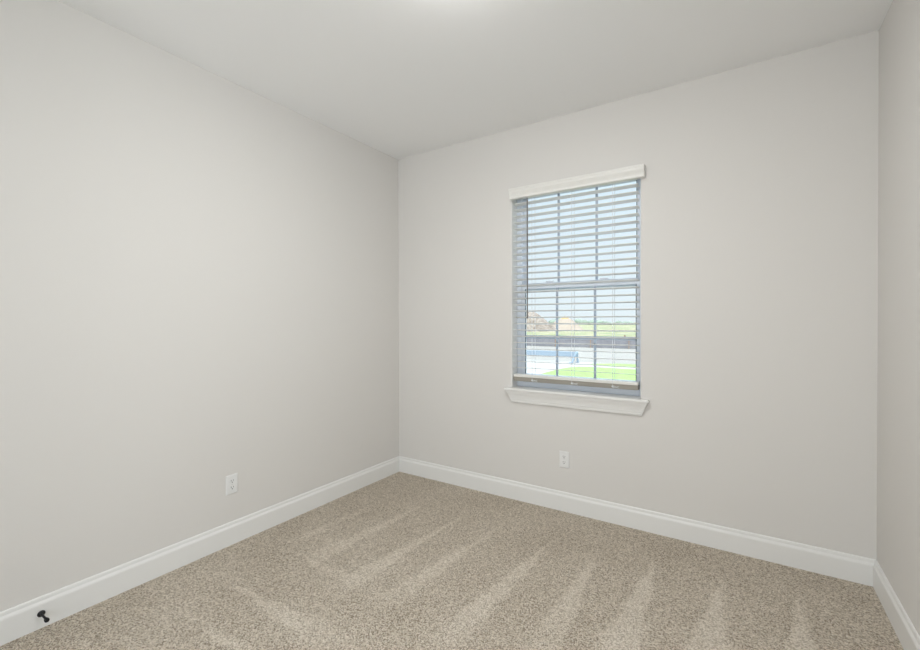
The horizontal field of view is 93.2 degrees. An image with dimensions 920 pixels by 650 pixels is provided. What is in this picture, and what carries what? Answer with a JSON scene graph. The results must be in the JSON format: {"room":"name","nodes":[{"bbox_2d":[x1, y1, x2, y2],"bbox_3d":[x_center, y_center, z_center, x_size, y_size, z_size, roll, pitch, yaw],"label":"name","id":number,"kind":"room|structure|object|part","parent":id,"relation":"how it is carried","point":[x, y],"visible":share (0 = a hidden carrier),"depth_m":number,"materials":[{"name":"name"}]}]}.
{"room":"empty bedroom","nodes":[
{"label":"empty bedroom","id":0,"kind":"room"},
{"bbox_2d":[0,0,398,611],"bbox_3d":[-2.123,-0.063,1.511,0.120,2.740,5.940,0,0,33],"label":"wall","id":1,"kind":"structure","parent":0,"point":[199,271],"depth_m":2.27,"materials":[{"name":"white paint"}]},
{"bbox_2d":[0,456,398,645],"bbox_3d":[-1.365,1.232,2.556,0.016,0.132,3.060,0,0,33],"label":"baseboard","id":2,"kind":"structure","parent":1,"relation":"attached to","point":[20,620],"depth_m":2.28,"materials":[{"name":"white paint"}]},
{"bbox_2d":[37,610,49,622],"bbox_3d":[-1.766,1.241,1.848,0.083,0.027,0.027,0,0,33],"label":"door stop","id":3,"kind":"object","parent":2,"relation":"attached to","point":[41,613],"visible":1,"depth_m":1.86,"materials":[{"name":"black metal"}]},
{"bbox_2d":[226,473,237,495],"bbox_3d":[-1.352,0.944,2.580,0.008,0.114,0.070,0,0,33],"label":"wall outlet","id":4,"kind":"object","parent":1,"relation":"attached to","point":[231,480],"visible":1,"depth_m":2.58,"materials":[{"name":"white plastic"}]},
{"bbox_2d":[0,472,903,649],"bbox_3d":[-0.769,1.370,0.643,3.340,0.120,5.940,0,0,33],"label":"floor","id":5,"kind":"structure","parent":0,"point":[400,560],"depth_m":2.11,"materials":[{"name":"carpet"}]},
{"bbox_2d":[58,0,892,159],"bbox_3d":[-0.776,-1.490,0.623,3.340,0.120,5.940,0,0,33],"label":"ceiling","id":6,"kind":"structure","parent":0,"point":[401,79],"depth_m":2.25,"materials":[{"name":"white paint"}]},
{"bbox_2d":[398,30,878,559],"bbox_3d":[0.803,-0.080,3.056,3.100,2.740,0.160,0,0,33],"label":"wall","id":7,"kind":"structure","parent":0,"point":[759,351],"depth_m":2.55,"materials":[{"name":"white paint"}]},
{"bbox_2d":[559,451,568,468],"bbox_3d":[0.722,0.933,3.016,0.070,0.114,0.008,0,0,33],"label":"wall outlet","id":8,"kind":"object","parent":7,"relation":"attached to","point":[563,455],"visible":1,"depth_m":3.02,"materials":[{"name":"white plastic"}]},
{"bbox_2d":[504,179,648,415],"bbox_3d":[0.795,-0.210,3.034,1.000,1.560,0.200,0,0,33],"label":"window","id":9,"kind":"structure","parent":7,"relation":"in","point":[622,401],"depth_m":3.02,"materials":[{"name":"white plastic"}]},
{"bbox_2d":[508,164,644,389],"bbox_3d":[0.775,-0.290,2.985,0.926,1.410,0.116,0,0,33],"label":"window blind","id":10,"kind":"object","parent":9,"relation":"attached to","point":[636,172],"visible":1,"depth_m":2.96,"materials":[{"name":"white plastic"}]},
{"bbox_3d":[0.783,-0.274,3.015,0.003,1.328,0.057,0,0,33],"label":"ladder cord","id":11,"kind":"part","parent":10,"relation":"part of","materials":[{"name":"white fabric"}]},
{"bbox_3d":[0.778,0.400,3.023,0.875,0.029,0.054,0,0,33],"label":"rail","id":12,"kind":"part","parent":10,"relation":"part of","materials":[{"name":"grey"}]},
{"bbox_3d":[1.012,-0.274,2.866,0.003,1.328,0.057,0,0,33],"label":"ladder cord","id":13,"kind":"part","parent":10,"relation":"part of","materials":[{"name":"white fabric"}]},
{"bbox_3d":[0.797,0.474,3.038,1.000,0.020,0.199,0,0,33],"label":"sill","id":14,"kind":"part","parent":9,"relation":"part of","materials":[{"name":"white paint"}]},
{"bbox_2d":[529,187,630,281],"bbox_3d":[0.841,-0.632,3.089,0.787,0.646,0.008,0,0,33],"label":"grille","id":15,"kind":"object","parent":9,"relation":"attached to","point":[596,188],"depth_m":3.09,"materials":[{"name":"white plastic"}]},
{"bbox_3d":[0.827,0.056,3.072,0.836,0.734,0.026,0,0,33],"label":"sash","id":16,"kind":"part","parent":9,"relation":"part of","materials":[{"name":"white plastic"}]},
{"bbox_2d":[526,286,635,377],"bbox_3d":[0.825,0.049,3.064,0.790,0.635,0.008,0,0,33],"label":"window pane","id":17,"kind":"object","parent":9,"relation":"attached to","point":[533,287],"depth_m":3.13,"materials":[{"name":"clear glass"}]},
{"bbox_3d":[0.844,-0.617,3.095,0.836,0.716,0.026,0,0,33],"label":"sash","id":18,"kind":"part","parent":9,"relation":"part of","materials":[{"name":"white plastic"}]},
{"bbox_2d":[399,456,874,586],"bbox_3d":[0.758,1.224,2.991,3.100,0.132,0.016,0,0,33],"label":"baseboard","id":19,"kind":"structure","parent":7,"relation":"attached to","point":[845,566],"depth_m":2.65,"materials":[{"name":"white paint"}]},
{"bbox_2d":[877,0,919,635],"bbox_3d":[0.577,-0.057,-0.244,0.120,2.740,5.940,0,0,33],"label":"wall","id":20,"kind":"structure","parent":0,"point":[898,375],"depth_m":1.83,"materials":[{"name":"white paint"}]},
{"bbox_2d":[873,560,919,649],"bbox_3d":[1.221,1.238,0.875,0.016,0.132,3.060,0,0,33],"label":"baseboard","id":21,"kind":"structure","parent":20,"relation":"attached to","point":[909,638],"depth_m":1.84,"materials":[{"name":"white paint"}]},
{"label":"outside","id":22,"kind":"structure","parent":0,"visible":0},
{"bbox_2d":[527,359,613,373],"bbox_3d":[-22.230,1.631,26.986,58.400,0.200,14.750,0,0,33],"label":"driveway","id":23,"kind":"structure","parent":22,"point":[532,364],"depth_m":16.57,"materials":[{"name":"white concrete"}]},
{"bbox_2d":[527,350,578,362],"bbox_3d":[2.361,1.297,19.052,5.680,0.460,0.560,0,0,33],"label":"barrier","id":24,"kind":"object","parent":23,"relation":"on","point":[529,352],"visible":0.49,"depth_m":18.02,"materials":[{"name":"blue"}]},
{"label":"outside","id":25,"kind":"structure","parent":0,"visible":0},
{"bbox_2d":[593,363,635,367],"bbox_3d":[31.306,1.690,0.170,62.600,0.200,1.350,0,0,33],"label":"grass verge","id":26,"kind":"structure","parent":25,"point":[629,365],"depth_m":16.88,"materials":[{"name":"green plant"}]},
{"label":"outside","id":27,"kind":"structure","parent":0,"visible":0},
{"bbox_2d":[543,367,635,380],"bbox_3d":[29.049,1.717,-3.044,62.880,0.200,5.500,0,0,33],"label":"lawn","id":28,"kind":"structure","parent":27,"point":[561,372],"depth_m":13.99,"materials":[{"name":"green plant"}]},
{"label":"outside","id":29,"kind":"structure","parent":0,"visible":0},
{"bbox_2d":[527,322,635,336],"bbox_3d":[102.350,-0.475,217.125,460.000,1.282,420.000,0,0,33],"label":"open field","id":30,"kind":"structure","parent":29,"point":[585,327],"depth_m":60.50,"materials":[{"name":"green plant"}]},
{"bbox_2d":[526,312,555,331],"bbox_3d":[11.400,-0.629,79.277,17.139,4.037,12.100,0,0,33],"label":"dirt mound","id":31,"kind":"object","parent":30,"relation":"on","point":[530,314],"visible":0.3,"depth_m":75.47,"materials":[{"name":"beige soil"}]},
{"bbox_2d":[552,318,583,329],"bbox_3d":[21.047,-0.266,87.716,10.160,3.150,9.950,0,0,33],"label":"dirt mound","id":32,"kind":"object","parent":30,"relation":"on","point":[562,320],"visible":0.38,"depth_m":85.17,"materials":[{"name":"soil"}]},
{"bbox_2d":[527,338,635,348],"bbox_3d":[6.843,1.148,28.954,75.000,0.639,0.132,0,0,33],"label":"fence","id":33,"kind":"object","parent":30,"relation":"on","point":[618,342],"visible":0.07,"depth_m":28.25,"materials":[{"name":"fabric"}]},
{"bbox_2d":[546,318,633,324],"bbox_3d":[64.485,-1.364,195.508,286.187,4.062,17.928,0,0,33],"label":"trees","id":34,"kind":"object","parent":30,"relation":"on","point":[576,320],"visible":0.07,"depth_m":196.61,"materials":[{"name":"green plant"}]},
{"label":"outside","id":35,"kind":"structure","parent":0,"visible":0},
{"bbox_2d":[601,366,635,368],"bbox_3d":[30.970,1.698,-0.714,62.200,0.200,0.500,0,0,33],"label":"sidewalk","id":36,"kind":"structure","parent":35,"point":[604,366],"depth_m":15.79,"materials":[{"name":"white concrete"}]},
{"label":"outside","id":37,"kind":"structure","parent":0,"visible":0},
{"bbox_2d":[527,346,635,363],"bbox_3d":[10.352,1.597,20.593,120.000,0.200,10.050,0,0,33],"label":"street","id":38,"kind":"structure","parent":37,"point":[588,355],"depth_m":21.38,"materials":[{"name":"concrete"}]}
]}

